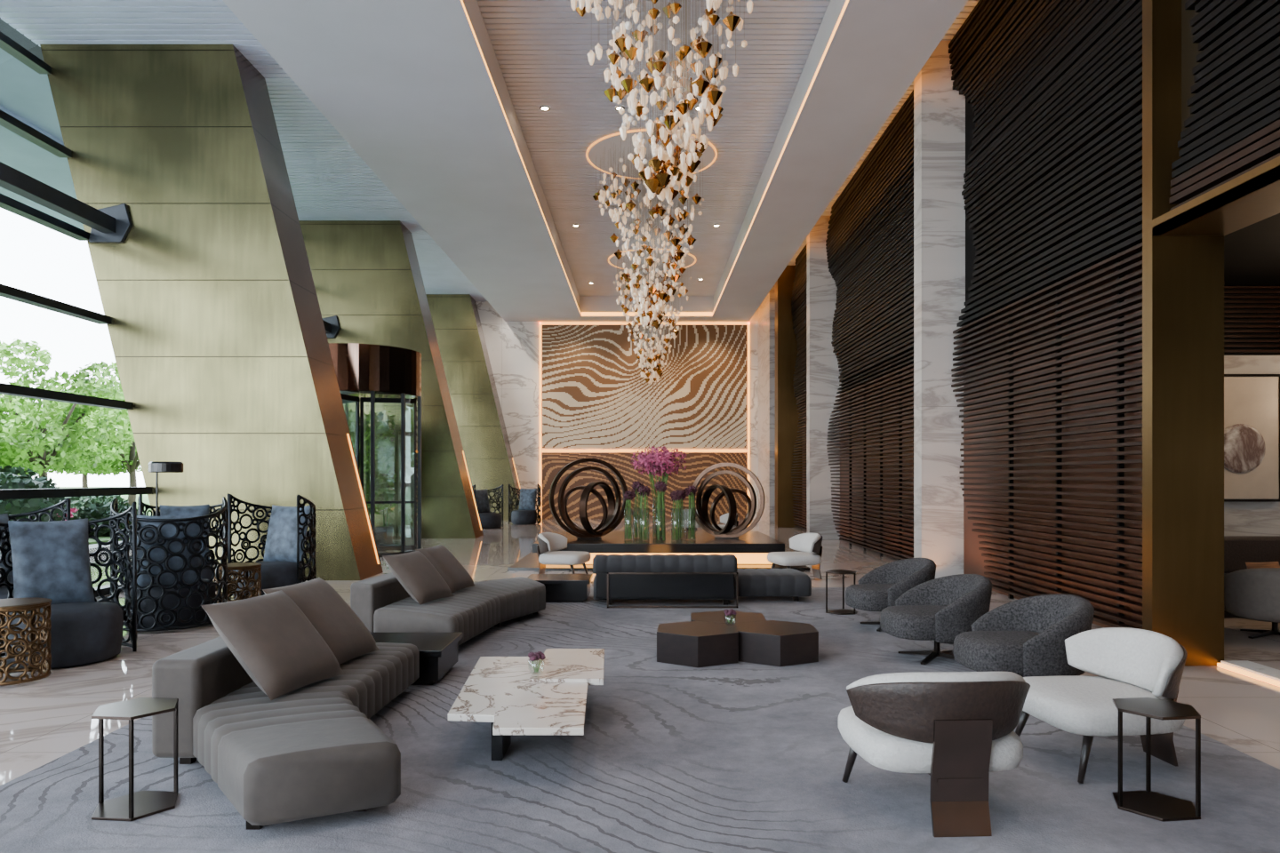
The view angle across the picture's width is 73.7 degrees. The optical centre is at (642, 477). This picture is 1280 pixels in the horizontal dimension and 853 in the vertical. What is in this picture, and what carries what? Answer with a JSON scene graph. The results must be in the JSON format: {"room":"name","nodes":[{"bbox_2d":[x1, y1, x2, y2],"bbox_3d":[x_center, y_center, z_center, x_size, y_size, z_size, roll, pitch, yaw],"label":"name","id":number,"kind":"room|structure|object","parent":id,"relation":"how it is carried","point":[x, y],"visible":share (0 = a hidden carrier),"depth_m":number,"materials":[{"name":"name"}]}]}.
{"room":"hotel lobby","nodes":[
{"label":"hotel lobby","id":0,"kind":"room"},
{"bbox_2d":[0,17,44,61],"bbox_3d":[-2.100,-6.680,13.450,15.000,0.240,36.900,0,0,0],"label":"ceiling","id":1,"kind":"structure","parent":0,"point":[20,38],"depth_m":12.79,"materials":[{"name":"paint"}]},
{"bbox_2d":[40,44,383,580],"bbox_3d":[-6.635,-2.475,13.350,4.810,8.050,1.100,0,0,0],"label":"column","id":2,"kind":"structure","parent":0,"point":[218,336],"depth_m":12.80,"materials":[{"name":"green metal"}]},
{"bbox_2d":[0,161,132,243],"bbox_3d":[-7.960,-3.799,8.300,0.616,0.578,9.000,0,0,0],"label":"steel beam","id":3,"kind":"structure","parent":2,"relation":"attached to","point":[112,224],"depth_m":11.84,"materials":[{"name":"metal"}]},
{"bbox_2d":[0,31,151,597],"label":"window","id":4,"kind":"structure","parent":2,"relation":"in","point":[7,44],"depth_m":11.73,"materials":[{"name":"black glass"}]},
{"bbox_2d":[347,433,379,564],"bbox_3d":[-4.514,0.350,13.777,0.521,2.100,0.035,0,0,0],"label":"trim","id":5,"kind":"structure","parent":2,"relation":"attached to","point":[348,434],"depth_m":13.76,"materials":[{"name":"orange"}]},
{"bbox_2d":[299,220,483,538],"bbox_3d":[-6.635,-2.475,22.150,4.810,8.050,1.100,0,0,0],"label":"column","id":6,"kind":"structure","parent":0,"point":[366,274],"depth_m":21.60,"materials":[{"name":"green metal"}]},
{"bbox_2d":[322,315,340,338],"bbox_3d":[-7.960,-3.799,17.800,0.616,0.578,7.600,0,0,0],"label":"brace","id":7,"kind":"object","parent":6,"relation":"attached to","point":[332,325],"visible":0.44,"depth_m":21.53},
{"bbox_2d":[462,450,481,530],"bbox_3d":[-4.514,0.350,22.578,0.521,2.100,0.035,0,0,0],"label":"trim","id":8,"kind":"structure","parent":6,"relation":"attached to","point":[462,451],"depth_m":22.56,"materials":[{"name":"orange"}]},
{"bbox_2d":[425,294,519,520],"bbox_3d":[-6.635,-2.475,30.850,4.810,8.050,1.100,0,0,0],"label":"wall","id":9,"kind":"structure","parent":0,"point":[455,317],"depth_m":30.30,"materials":[{"name":"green metal"}]},
{"bbox_2d":[0,0,979,321],"bbox_3d":[-2.080,-6.525,13.283,14.040,0.050,36.565,0,0,0],"label":"ceiling","id":10,"kind":"structure","parent":0,"point":[541,48],"depth_m":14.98,"materials":[{"name":"paint"}]},
{"bbox_2d":[222,0,967,321],"bbox_3d":[-0.570,-5.750,13.250,8.980,0.020,36.500,0,0,0],"label":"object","id":11,"kind":"structure","parent":10,"relation":"attached to","point":[960,4],"depth_m":13.90,"materials":[{"name":"white"}]},
{"bbox_2d":[586,128,717,328],"bbox_3d":[0.180,-4.753,17.200,2.624,3.485,2.624,0,0,33],"label":"chandelier","id":12,"kind":"object","parent":10,"relation":"hanging from","point":[609,154],"visible":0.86,"depth_m":16.99,"materials":[{"name":"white glass"}]},
{"bbox_2d":[608,248,695,383],"bbox_3d":[0.280,-4.649,25.500,2.624,3.693,2.624,0,0,33],"label":"chandelier","id":13,"kind":"object","parent":10,"relation":"hanging from","point":[652,356],"visible":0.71,"depth_m":25.36,"materials":[{"name":"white glass"}]},
{"bbox_2d":[460,0,848,315],"bbox_3d":[0.145,-5.850,12.800,4.806,0.120,35.600,0,0,0],"label":"trim","id":14,"kind":"structure","parent":10,"relation":"attached to","point":[846,2],"depth_m":16.44,"materials":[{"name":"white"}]},
{"bbox_2d":[570,0,753,203],"bbox_3d":[0.270,-4.869,10.000,2.624,3.252,2.624,0,0,-33],"label":"chandelier","id":15,"kind":"object","parent":10,"relation":"hanging from","point":[666,158],"visible":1,"depth_m":9.82,"materials":[{"name":"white glass"}]},
{"bbox_2d":[475,301,758,519],"bbox_3d":[-2.250,-2.525,31.650,14.500,8.150,0.300,0,0,0],"label":"wall","id":16,"kind":"structure","parent":0,"point":[513,348],"depth_m":31.50,"materials":[{"name":"white stone"}]},
{"bbox_2d":[542,324,746,447],"bbox_3d":[0.070,-3.340,31.440,7.540,4.540,0.080,0,0,0],"label":"wall artwork","id":17,"kind":"object","parent":16,"relation":"attached to","point":[596,395],"visible":0.93,"depth_m":31.40},
{"bbox_2d":[542,452,746,519],"bbox_3d":[0.070,0.325,31.440,7.540,2.450,0.080,0,0,0],"label":"relief panel","id":18,"kind":"object","parent":16,"relation":"attached to","point":[553,463],"visible":0.64,"depth_m":31.40,"materials":[{"name":"wood"}]},
{"bbox_2d":[539,322,749,508],"bbox_3d":[0.070,-2.075,31.425,7.740,7.250,0.130,0,0,0],"label":"trim","id":19,"kind":"structure","parent":16,"relation":"attached to","point":[540,324],"depth_m":31.42,"materials":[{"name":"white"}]},
{"bbox_2d":[0,519,1279,785],"bbox_3d":[0.000,1.610,13.450,24.000,0.120,36.900,0,0,0],"label":"floor","id":20,"kind":"structure","parent":0,"point":[43,721],"depth_m":6.54,"materials":[{"name":"beige stone"}]},
{"bbox_2d":[0,597,52,686],"bbox_3d":[-4.780,1.242,6.450,0.520,0.596,0.520,0,0,0],"label":"drum side table","id":21,"kind":"object","parent":20,"relation":"on","point":[14,605],"visible":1,"depth_m":6.40,"materials":[{"name":"brown metal"}]},
{"bbox_2d":[0,497,70,637],"bbox_3d":[-6.232,0.890,8.407,1.006,1.320,1.076,0,0,13],"label":"armchair","id":22,"kind":"object","parent":20,"relation":"on","point":[4,518],"visible":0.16,"depth_m":8.85,"materials":[{"name":"black metal"}]},
{"bbox_2d":[0,513,13,587],"bbox_3d":[-6.507,0.752,8.468,0.200,0.780,0.600,-14,-3,12],"label":"cushion","id":23,"kind":"object","parent":22,"relation":"on","point":[4,518],"depth_m":8.59,"materials":[{"name":"fabric"}]},
{"bbox_2d":[0,501,137,669],"bbox_3d":[-4.944,0.890,7.272,1.006,1.320,1.070,0,0,41],"label":"armchair","id":24,"kind":"object","parent":20,"relation":"on","point":[51,560],"visible":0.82,"depth_m":7.33,"materials":[{"name":"fabric"}]},
{"bbox_2d":[8,518,95,604],"bbox_3d":[-5.158,0.752,7.456,0.200,0.780,0.600,-18,-12,39],"label":"cushion","id":25,"kind":"object","parent":24,"relation":"on","point":[51,560],"depth_m":7.38,"materials":[{"name":"fabric"}]},
{"bbox_2d":[148,461,183,516],"bbox_3d":[-5.285,0.690,9.400,0.410,1.720,0.340,0,0,0],"label":"reading lamp","id":26,"kind":"object","parent":20,"relation":"on","point":[154,467],"visible":0.58,"depth_m":9.28,"materials":[{"name":"metal"}]},
{"bbox_2d":[110,496,228,631],"bbox_3d":[-4.936,0.890,8.920,1.071,1.320,1.006,0,0,-27],"label":"armchair","id":27,"kind":"object","parent":20,"relation":"on","point":[172,590],"visible":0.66,"depth_m":8.59,"materials":[{"name":"black metal"}]},
{"bbox_2d":[136,513,202,587],"bbox_3d":[-4.809,0.752,8.669,0.600,0.780,0.200,0,14,-27],"label":"cushion","id":28,"kind":"object","parent":27,"relation":"on","point":[193,524],"depth_m":8.59,"materials":[{"name":"fabric"}]},
{"bbox_2d":[137,493,229,591],"bbox_3d":[-6.016,0.890,11.229,1.071,1.320,1.006,0,0,-29],"label":"armchair","id":29,"kind":"object","parent":20,"relation":"on","point":[204,509],"visible":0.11,"depth_m":11.42,"materials":[{"name":"black metal"}]},
{"bbox_2d":[159,504,210,559],"bbox_3d":[-6.153,0.752,11.475,0.600,0.780,0.200,0,-14,-29],"label":"cushion","id":30,"kind":"object","parent":29,"relation":"on","point":[204,509],"depth_m":11.49,"materials":[{"name":"fabric"}]},
{"bbox_2d":[213,562,261,603],"bbox_3d":[-4.750,1.282,10.000,0.520,0.516,0.520,0,0,0],"label":"drum side table","id":31,"kind":"object","parent":20,"relation":"on","point":[241,567],"visible":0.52,"depth_m":9.88,"materials":[{"name":"brown metal"}]},
{"bbox_2d":[228,494,316,599],"bbox_3d":[-4.742,0.890,10.932,1.076,1.320,1.006,0,0,15],"label":"armchair","id":32,"kind":"object","parent":20,"relation":"on","point":[287,536],"visible":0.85,"depth_m":11.04,"materials":[{"name":"black metal"}]},
{"bbox_2d":[263,505,309,564],"bbox_3d":[-4.670,0.752,11.204,0.600,0.780,0.200,0,-14,15],"label":"cushion","id":33,"kind":"object","parent":32,"relation":"on","point":[281,542],"depth_m":11.12,"materials":[{"name":"fabric"}]},
{"bbox_2d":[348,408,396,544],"bbox_3d":[-6.601,-0.030,19.889,1.736,3.159,0.750,0,0,0],"label":"bamboo","id":34,"kind":"object","parent":20,"relation":"on","point":[383,534],"visible":0.38,"depth_m":19.79,"materials":[{"name":"green plant"}]},
{"bbox_2d":[328,343,422,557],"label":"door","id":35,"kind":"structure","parent":20,"relation":"on","point":[372,374],"depth_m":16.94,"materials":[{"name":"brown metal"}]},
{"bbox_2d":[375,526,392,544],"bbox_3d":[-6.600,1.350,19.900,1.400,0.400,0.500,0,0,0],"label":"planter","id":36,"kind":"object","parent":20,"relation":"on","point":[383,534],"depth_m":19.65,"materials":[{"name":"grey metal"}]},
{"bbox_2d":[472,484,503,528],"bbox_3d":[-4.773,0.890,26.024,1.070,1.320,1.006,0,0,-45],"label":"armchair","id":37,"kind":"object","parent":20,"relation":"on","point":[488,519],"visible":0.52,"depth_m":26.10,"materials":[{"name":"fabric"}]},
{"bbox_2d":[473,489,490,513],"bbox_3d":[-4.972,0.752,26.222,0.600,0.780,0.200,0,-14,-45],"label":"cushion","id":38,"kind":"object","parent":37,"relation":"on","point":[482,500],"depth_m":26.18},
{"bbox_2d":[508,483,541,525],"bbox_3d":[-3.894,0.890,28.232,1.076,1.320,1.006,0,0,11],"label":"armchair","id":39,"kind":"object","parent":20,"relation":"on","point":[526,514],"visible":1,"depth_m":28.32,"materials":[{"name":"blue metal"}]},
{"bbox_2d":[518,488,536,511],"bbox_3d":[-3.838,0.752,28.508,0.600,0.780,0.200,0,-14,11],"label":"cushion","id":40,"kind":"object","parent":39,"relation":"on","point":[528,497],"depth_m":28.43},
{"bbox_2d":[536,532,591,574],"bbox_3d":[-1.227,1.204,13.102,0.765,0.694,0.856,0,0,14],"label":"lounge chair","id":41,"kind":"object","parent":20,"relation":"on","point":[549,543],"visible":0.98,"depth_m":12.88,"materials":[{"name":"fabric"}]},
{"bbox_2d":[548,458,627,539],"bbox_3d":[-0.972,0.389,15.572,1.471,1.474,0.746,0,0,-17],"label":"ring sculpture","id":42,"kind":"object","parent":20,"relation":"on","point":[611,520],"visible":1,"depth_m":15.49,"materials":[{"name":"brown metal"}]},
{"bbox_2d":[624,490,635,540],"bbox_3d":[-0.231,0.674,15.249,0.243,0.909,0.238,0,0,0],"label":"flower vase","id":43,"kind":"object","parent":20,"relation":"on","point":[629,495],"visible":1,"depth_m":15.20,"materials":[{"name":"clear glass"}]},
{"bbox_2d":[631,480,643,537],"bbox_3d":[-0.088,0.597,15.620,0.244,1.062,0.250,0,0,0],"label":"flower vase","id":44,"kind":"object","parent":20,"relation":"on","point":[637,484],"visible":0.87,"depth_m":15.60,"materials":[{"name":"clear glass"}]},
{"bbox_2d":[0,587,1279,852],"bbox_3d":[0.075,1.544,6.550,6.550,0.012,10.700,0,0,0],"label":"area rug","id":45,"kind":"object","parent":20,"relation":"on","point":[740,757],"visible":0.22,"depth_m":4.34,"materials":[{"name":"carpet"}]},
{"bbox_2d":[91,697,178,821],"bbox_3d":[-2.360,1.304,3.980,0.379,0.466,0.329,0,0,6],"label":"side table","id":46,"kind":"object","parent":45,"relation":"on","point":[132,806],"visible":1,"depth_m":3.97,"materials":[{"name":"brown metal"}]},
{"bbox_2d":[152,636,419,830],"bbox_3d":[-1.827,1.246,4.873,1.462,0.583,2.590,0,0,0],"label":"sofa","id":47,"kind":"object","parent":45,"relation":"on","point":[315,749],"visible":0.8,"depth_m":4.13,"materials":[{"name":"beige fabric"}]},
{"bbox_2d":[200,590,344,700],"bbox_3d":[-2.076,0.931,4.842,0.466,0.487,0.641,0,0,16],"label":"cushion","id":48,"kind":"object","parent":47,"relation":"on","point":[279,648],"visible":1,"depth_m":4.69,"materials":[{"name":"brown fabric"}]},
{"bbox_2d":[262,577,379,664],"bbox_3d":[-2.062,0.931,5.519,0.467,0.487,0.645,0,0,11],"label":"cushion","id":49,"kind":"object","parent":47,"relation":"on","point":[348,637],"visible":0.71,"depth_m":5.45,"materials":[{"name":"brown fabric"}]},
{"bbox_2d":[370,632,462,685],"bbox_3d":[-1.930,1.402,6.600,0.920,0.270,0.740,0,0,0],"label":"side table","id":50,"kind":"object","parent":45,"relation":"on","point":[438,652],"visible":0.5,"depth_m":6.52,"materials":[{"name":"black paint"}]},
{"bbox_2d":[350,572,545,645],"bbox_3d":[-1.944,1.257,8.854,1.429,0.560,2.984,0,0,14],"label":"sofa","id":51,"kind":"object","parent":45,"relation":"on","point":[381,603],"visible":0.77,"depth_m":7.94,"materials":[{"name":"beige fabric"}]},
{"bbox_2d":[382,551,454,604],"bbox_3d":[-2.145,0.953,8.183,0.422,0.442,0.600,0,0,18],"label":"cushion","id":52,"kind":"object","parent":51,"relation":"on","point":[418,576],"visible":1,"depth_m":8.03,"materials":[{"name":"brown fabric"}]},
{"bbox_2d":[415,544,474,593],"bbox_3d":[-2.060,0.953,8.943,0.422,0.442,0.601,0,0,12],"label":"cushion","id":53,"kind":"object","parent":51,"relation":"on","point":[452,571],"visible":0.76,"depth_m":8.81,"materials":[{"name":"brown fabric"}]},
{"bbox_2d":[448,648,604,760],"bbox_3d":[-0.677,1.378,5.135,0.885,0.318,1.850,0,0,0],"label":"marble coffee table","id":54,"kind":"object","parent":45,"relation":"on","point":[504,692],"visible":0.94,"depth_m":4.85,"materials":[{"name":"stone"}]},
{"bbox_2d":[528,651,545,674],"bbox_3d":[-0.660,1.153,5.301,0.105,0.133,0.102,0,0,-38],"label":"flower vase","id":55,"kind":"object","parent":54,"relation":"on","point":[536,656],"visible":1,"depth_m":5.29,"materials":[{"name":"clear glass"}]},
{"bbox_2d":[527,574,592,602],"bbox_3d":[-1.050,1.397,10.750,0.800,0.280,0.700,0,0,0],"label":"side table","id":56,"kind":"object","parent":45,"relation":"on","point":[559,588],"visible":0.77,"depth_m":10.43,"materials":[{"name":"black paint"}]},
{"bbox_2d":[592,554,811,608],"bbox_3d":[0.743,1.228,10.625,2.666,0.618,1.250,0,0,0],"label":"sofa","id":57,"kind":"object","parent":45,"relation":"on","point":[618,577],"visible":1,"depth_m":10.08,"materials":[{"name":"grey fabric"}]},
{"bbox_2d":[656,610,818,667],"bbox_3d":[0.800,1.411,7.570,1.365,0.251,1.377,0,0,0],"label":"coffee table","id":58,"kind":"object","parent":45,"relation":"on","point":[706,640],"visible":0.98,"depth_m":7.04,"materials":[{"name":"brown wood"}]},
{"bbox_2d":[724,609,736,623],"bbox_3d":[0.759,1.218,7.421,0.105,0.133,0.102,0,0,-38],"label":"flower vase","id":59,"kind":"object","parent":58,"relation":"on","point":[730,612],"visible":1,"depth_m":7.40,"materials":[{"name":"clear glass"}]},
{"bbox_2d":[825,569,856,615],"bbox_3d":[2.260,1.304,9.700,0.379,0.466,0.329,0,0,-10],"label":"side table","id":60,"kind":"object","parent":45,"relation":"on","point":[838,612],"visible":0.99,"depth_m":9.66,"materials":[{"name":"brown metal"}]},
{"bbox_2d":[845,558,935,631],"bbox_3d":[2.548,1.186,8.750,0.874,0.701,0.890,0,0,-7],"label":"swivel armchair","id":61,"kind":"object","parent":45,"relation":"on","point":[877,590],"visible":0.67,"depth_m":8.58,"materials":[{"name":"grey fabric"}]},
{"bbox_2d":[838,672,1030,837],"bbox_3d":[1.350,1.190,4.013,0.856,0.694,0.765,0,0,-3],"label":"lounge chair","id":62,"kind":"object","parent":45,"relation":"on","point":[956,729],"visible":1,"depth_m":3.68,"materials":[{"name":"beige fabric"}]},
{"bbox_2d":[880,574,992,664],"bbox_3d":[2.498,1.186,7.250,0.874,0.701,0.890,0,0,-7],"label":"swivel armchair","id":63,"kind":"object","parent":45,"relation":"on","point":[939,610],"visible":0.88,"depth_m":7.04,"materials":[{"name":"grey fabric"}]},
{"bbox_2d":[953,593,1094,677],"bbox_3d":[2.678,1.186,6.000,0.874,0.701,0.890,0,0,-3],"label":"swivel armchair","id":64,"kind":"object","parent":45,"relation":"on","point":[1025,637],"visible":0.86,"depth_m":5.80,"materials":[{"name":"grey fabric"}]},
{"bbox_2d":[1015,627,1187,783],"bbox_3d":[2.467,1.190,4.621,0.765,0.694,0.856,0,0,-6],"label":"lounge chair","id":65,"kind":"object","parent":45,"relation":"on","point":[1128,662],"visible":0.93,"depth_m":4.55,"materials":[{"name":"fabric"}]},
{"bbox_2d":[1112,697,1200,822],"bbox_3d":[2.390,1.304,3.980,0.379,0.466,0.329,0,0,-8],"label":"side table","id":66,"kind":"object","parent":45,"relation":"on","point":[1148,804],"visible":1,"depth_m":3.95,"materials":[{"name":"brown metal"}]},
{"bbox_2d":[507,531,810,571],"bbox_3d":[0.270,1.340,16.150,5.000,0.420,4.100,0,0,0],"label":"console table","id":67,"kind":"object","parent":20,"relation":"on","point":[751,549],"visible":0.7,"depth_m":14.50,"materials":[{"name":"black paint"}]},
{"bbox_2d":[638,486,651,540],"bbox_3d":[0.031,0.635,15.003,0.251,0.985,0.245,0,0,0],"label":"flower vase","id":68,"kind":"object","parent":67,"relation":"on","point":[643,491],"visible":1,"depth_m":14.97,"materials":[{"name":"clear glass"}]},
{"bbox_2d":[630,446,687,538],"bbox_3d":[0.294,0.271,15.751,1.065,1.714,1.111,0,0,0],"label":"flower vase","id":69,"kind":"object","parent":67,"relation":"on","point":[663,461],"visible":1,"depth_m":15.62,"materials":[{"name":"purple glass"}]},
{"bbox_2d":[653,480,667,540],"bbox_3d":[0.312,0.593,14.896,0.250,1.070,0.248,0,0,0],"label":"flower vase","id":70,"kind":"object","parent":67,"relation":"on","point":[658,484],"visible":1,"depth_m":14.89,"materials":[{"name":"clear glass"}]},
{"bbox_2d":[669,489,682,539],"bbox_3d":[0.586,0.674,14.996,0.235,0.908,0.248,0,0,0],"label":"flower vase","id":71,"kind":"object","parent":67,"relation":"on","point":[676,496],"visible":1,"depth_m":14.97,"materials":[{"name":"clear glass"}]},
{"bbox_2d":[675,489,686,537],"bbox_3d":[0.692,0.676,15.628,0.245,0.904,0.237,0,0,0],"label":"flower vase","id":72,"kind":"object","parent":67,"relation":"on","point":[684,495],"visible":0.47,"depth_m":15.58,"materials":[{"name":"clear glass"}]},
{"bbox_2d":[683,485,697,540],"bbox_3d":[0.860,0.634,15.258,0.260,0.987,0.238,0,0,0],"label":"flower vase","id":73,"kind":"object","parent":67,"relation":"on","point":[690,492],"visible":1,"depth_m":15.22,"materials":[{"name":"clear glass"}]},
{"bbox_2d":[689,463,765,538],"bbox_3d":[1.542,0.429,15.672,1.391,1.394,0.712,0,0,16],"label":"ring sculpture","id":74,"kind":"object","parent":67,"relation":"on","point":[701,517],"visible":0.98,"depth_m":15.59,"materials":[{"name":"brown metal"}]},
{"bbox_2d":[672,509,700,531],"bbox_3d":[1.202,1.204,22.507,0.856,0.694,0.765,0,0,17],"label":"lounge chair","id":75,"kind":"object","parent":20,"relation":"on","point":[696,525],"visible":0.3,"depth_m":22.69,"materials":[{"name":"fabric"}]},
{"bbox_2d":[712,512,738,528],"bbox_3d":[1.907,1.204,20.502,0.765,0.694,0.856,0,0,-11],"label":"lounge chair","id":76,"kind":"object","parent":20,"relation":"on","point":[724,518],"visible":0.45,"depth_m":20.74,"materials":[{"name":"fabric"}]},
{"bbox_2d":[767,533,822,579],"bbox_3d":[2.337,1.204,13.002,0.765,0.694,0.856,0,0,-14],"label":"lounge chair","id":77,"kind":"object","parent":20,"relation":"on","point":[809,545],"visible":0.98,"depth_m":12.84,"materials":[{"name":"fabric"}]},
{"bbox_2d":[791,244,806,529],"bbox_3d":[4.605,-2.450,23.875,0.250,8.000,4.450,0,0,0],"label":"screen","id":78,"kind":"object","parent":20,"relation":"on","point":[798,304],"visible":0.41,"depth_m":24.60,"materials":[{"name":"wood"}]},
{"bbox_2d":[825,89,913,559],"bbox_3d":[4.605,-2.450,17.125,0.250,8.000,8.050,0,0,0],"label":"screen","id":79,"kind":"object","parent":20,"relation":"on","point":[869,244],"visible":0.66,"depth_m":16.70,"materials":[{"name":"wood"}]},
{"bbox_2d":[948,0,1142,629],"bbox_3d":[4.605,-2.450,9.920,0.250,8.000,5.480,0,0,0],"label":"screen","id":80,"kind":"object","parent":20,"relation":"on","point":[1052,192],"visible":0.7,"depth_m":9.47,"materials":[{"name":"wood"}]},
{"bbox_2d":[1216,663,1279,687],"bbox_3d":[4.715,1.533,0.990,0.030,0.026,11.980,0,0,0],"label":"light strip","id":81,"kind":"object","parent":20,"relation":"on","point":[1220,665],"depth_m":6.62,"materials":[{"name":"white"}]},
{"bbox_2d":[1221,660,1279,681],"bbox_3d":[4.840,1.525,0.990,0.220,0.050,11.980,0,0,0],"label":"step","id":82,"kind":"structure","parent":20,"relation":"on","point":[1259,669],"depth_m":6.71,"materials":[{"name":"white stone"}]},
{"bbox_2d":[1224,568,1279,639],"bbox_3d":[6.151,1.199,8.302,0.890,0.701,0.874,0,0,27],"label":"barrel armchair","id":83,"kind":"object","parent":20,"relation":"on","point":[1249,594],"visible":0.94,"depth_m":8.11,"materials":[{"name":"beige fabric"}]},
{"bbox_2d":[1224,536,1279,610],"bbox_3d":[6.900,1.125,9.760,1.960,0.850,0.820,0,0,0],"label":"lounge sofa","id":84,"kind":"object","parent":20,"relation":"on","point":[1238,550],"visible":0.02,"depth_m":9.97,"materials":[{"name":"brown fabric"}]},
{"bbox_2d":[1245,561,1279,568],"bbox_3d":[6.062,0.958,8.297,0.382,0.263,0.146,0,0,-9],"label":"pillow","id":85,"kind":"object","parent":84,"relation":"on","point":[1271,564],"visible":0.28,"depth_m":8.29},
{"bbox_2d":[758,284,775,523],"bbox_3d":[4.595,-2.475,30.050,0.690,8.050,2.900,0,0,0],"label":"wall","id":86,"kind":"structure","parent":0,"point":[766,310],"depth_m":29.04,"materials":[{"name":"stone"}]},
{"bbox_2d":[775,265,802,527],"bbox_3d":[4.545,-2.475,26.500,0.790,8.050,0.600,0,0,0],"label":"wall","id":87,"kind":"structure","parent":0,"point":[787,416],"depth_m":26.20,"materials":[{"name":"gold metal"}]},
{"bbox_2d":[806,216,841,539],"bbox_3d":[4.545,-2.475,21.400,0.790,8.050,0.400,0,0,0],"label":"wall","id":88,"kind":"structure","parent":0,"point":[822,370],"depth_m":21.20,"materials":[{"name":"stone"}]},
{"bbox_2d":[913,40,965,578],"bbox_3d":[4.545,-2.475,12.875,0.790,8.050,0.350,0,0,0],"label":"marble column","id":89,"kind":"structure","parent":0,"point":[939,109],"depth_m":12.70,"materials":[{"name":"stone"}]},
{"bbox_2d":[802,96,1142,629],"bbox_3d":[4.930,-2.525,19.350,0.340,8.150,24.300,0,0,0],"label":"wall","id":90,"kind":"structure","parent":0,"point":[973,562],"depth_m":10.47,"materials":[{"name":"wood"}]},
{"bbox_2d":[1181,0,1201,157],"bbox_3d":[4.595,-4.275,1.000,0.350,4.450,12.000,0,0,0],"label":"wall","id":91,"kind":"structure","parent":0,"point":[1189,51],"depth_m":6.93,"materials":[{"name":"brown metal"}]},
{"bbox_2d":[1142,0,1223,666],"bbox_3d":[4.475,-2.475,7.070,0.590,8.050,0.140,0,0,0],"label":"column","id":92,"kind":"structure","parent":91,"relation":"attached to","point":[1183,276],"depth_m":7.00,"materials":[{"name":"gold metal"}]},
{"bbox_2d":[1152,155,1279,235],"bbox_3d":[4.475,-2.045,1.000,0.590,0.130,12.000,0,0,0],"label":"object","id":93,"kind":"structure","parent":91,"relation":"attached to","point":[1253,196],"depth_m":6.35,"materials":[{"name":"gold metal"}]},
{"bbox_2d":[1169,0,1279,210],"bbox_3d":[4.276,-4.300,1.050,0.229,4.320,11.700,0,0,0],"label":"screen","id":94,"kind":"object","parent":91,"relation":"attached to","point":[1234,129],"visible":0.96,"depth_m":6.20,"materials":[{"name":"wood"}]},
{"bbox_2d":[1224,289,1279,535],"bbox_3d":[8.480,-0.450,10.600,7.040,4.000,0.200,0,0,0],"label":"wall","id":95,"kind":"structure","parent":0,"point":[1240,518],"depth_m":10.50,"materials":[{"name":"stone"}]},
{"bbox_2d":[1224,374,1279,502],"bbox_3d":[7.360,-0.480,10.432,0.900,1.560,0.075,0,0,0],"label":"framed painting","id":96,"kind":"object","parent":95,"relation":"attached to","point":[1252,402],"visible":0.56,"depth_m":10.43,"materials":[{"name":"beige paper"}]},
{"bbox_2d":[1224,286,1279,352],"bbox_3d":[8.480,-1.933,10.455,7.040,0.805,0.070,0,0,0],"label":"screen","id":97,"kind":"object","parent":95,"relation":"attached to","point":[1225,287],"depth_m":10.42,"materials":[{"name":"wood"}]},
{"bbox_2d":[1224,213,1279,286],"bbox_3d":[8.435,-2.400,2.850,7.130,0.100,15.700,0,0,0],"label":"ceiling","id":98,"kind":"structure","parent":0,"point":[1252,252],"depth_m":9.01,"materials":[{"name":"paint"}]},
{"label":"outside","id":99,"kind":"structure","parent":0,"visible":0},
{"bbox_2d":[0,48,84,230],"bbox_3d":[-13.900,-7.750,14.500,8.200,0.600,39.000,0,0,0],"label":"window","id":100,"kind":"structure","parent":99,"point":[26,95],"depth_m":18.81,"materials":[{"name":"clear glass"}]},
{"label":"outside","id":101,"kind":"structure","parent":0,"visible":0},
{"bbox_2d":[56,487,152,544],"bbox_3d":[-66.750,1.620,74.500,106.500,0.060,131.000,0,0,0],"label":"lawn","id":102,"kind":"structure","parent":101,"point":[145,499],"depth_m":53.55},
{"bbox_2d":[0,464,67,521],"bbox_3d":[-15.595,0.748,20.523,3.067,2.093,2.996,0,0,0],"label":"bush","id":103,"kind":"object","parent":102,"relation":"on","point":[10,479],"visible":0.59,"depth_m":20.27,"materials":[{"name":"plant"}]},
{"bbox_2d":[0,338,135,480],"bbox_3d":[-23.791,-1.824,33.930,5.927,7.080,7.605,0,0,44],"label":"tree","id":104,"kind":"object","parent":102,"relation":"on","point":[27,424],"visible":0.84,"depth_m":33.69,"materials":[{"name":"green plant"}]},
{"bbox_2d":[47,415,119,487],"bbox_3d":[-36.937,-1.761,55.889,6.110,6.954,7.593,0,0,-44],"label":"tree","id":105,"kind":"object","parent":102,"relation":"on","point":[84,482],"visible":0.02,"depth_m":55.85,"materials":[{"name":"green plant"}]},
{"bbox_2d":[59,495,130,509],"bbox_3d":[-18.481,1.048,28.511,2.400,1.422,2.371,0,0,0],"label":"bush","id":106,"kind":"object","parent":102,"relation":"on","point":[77,502],"visible":0.12,"depth_m":27.80,"materials":[{"name":"plant"}]},
{"bbox_2d":[66,382,140,506],"bbox_3d":[-25.183,-1.761,42.820,7.593,6.954,6.110,0,0,15],"label":"tree","id":107,"kind":"object","parent":102,"relation":"on","point":[125,456],"visible":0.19,"depth_m":41.89,"materials":[{"name":"green plant"}]},
{"bbox_2d":[70,501,143,536],"bbox_3d":[-14.622,1.203,23.315,1.797,1.098,1.822,0,0,0],"label":"bush","id":108,"kind":"object","parent":102,"relation":"on","point":[93,512],"visible":0.41,"depth_m":22.74,"materials":[{"name":"plant"}]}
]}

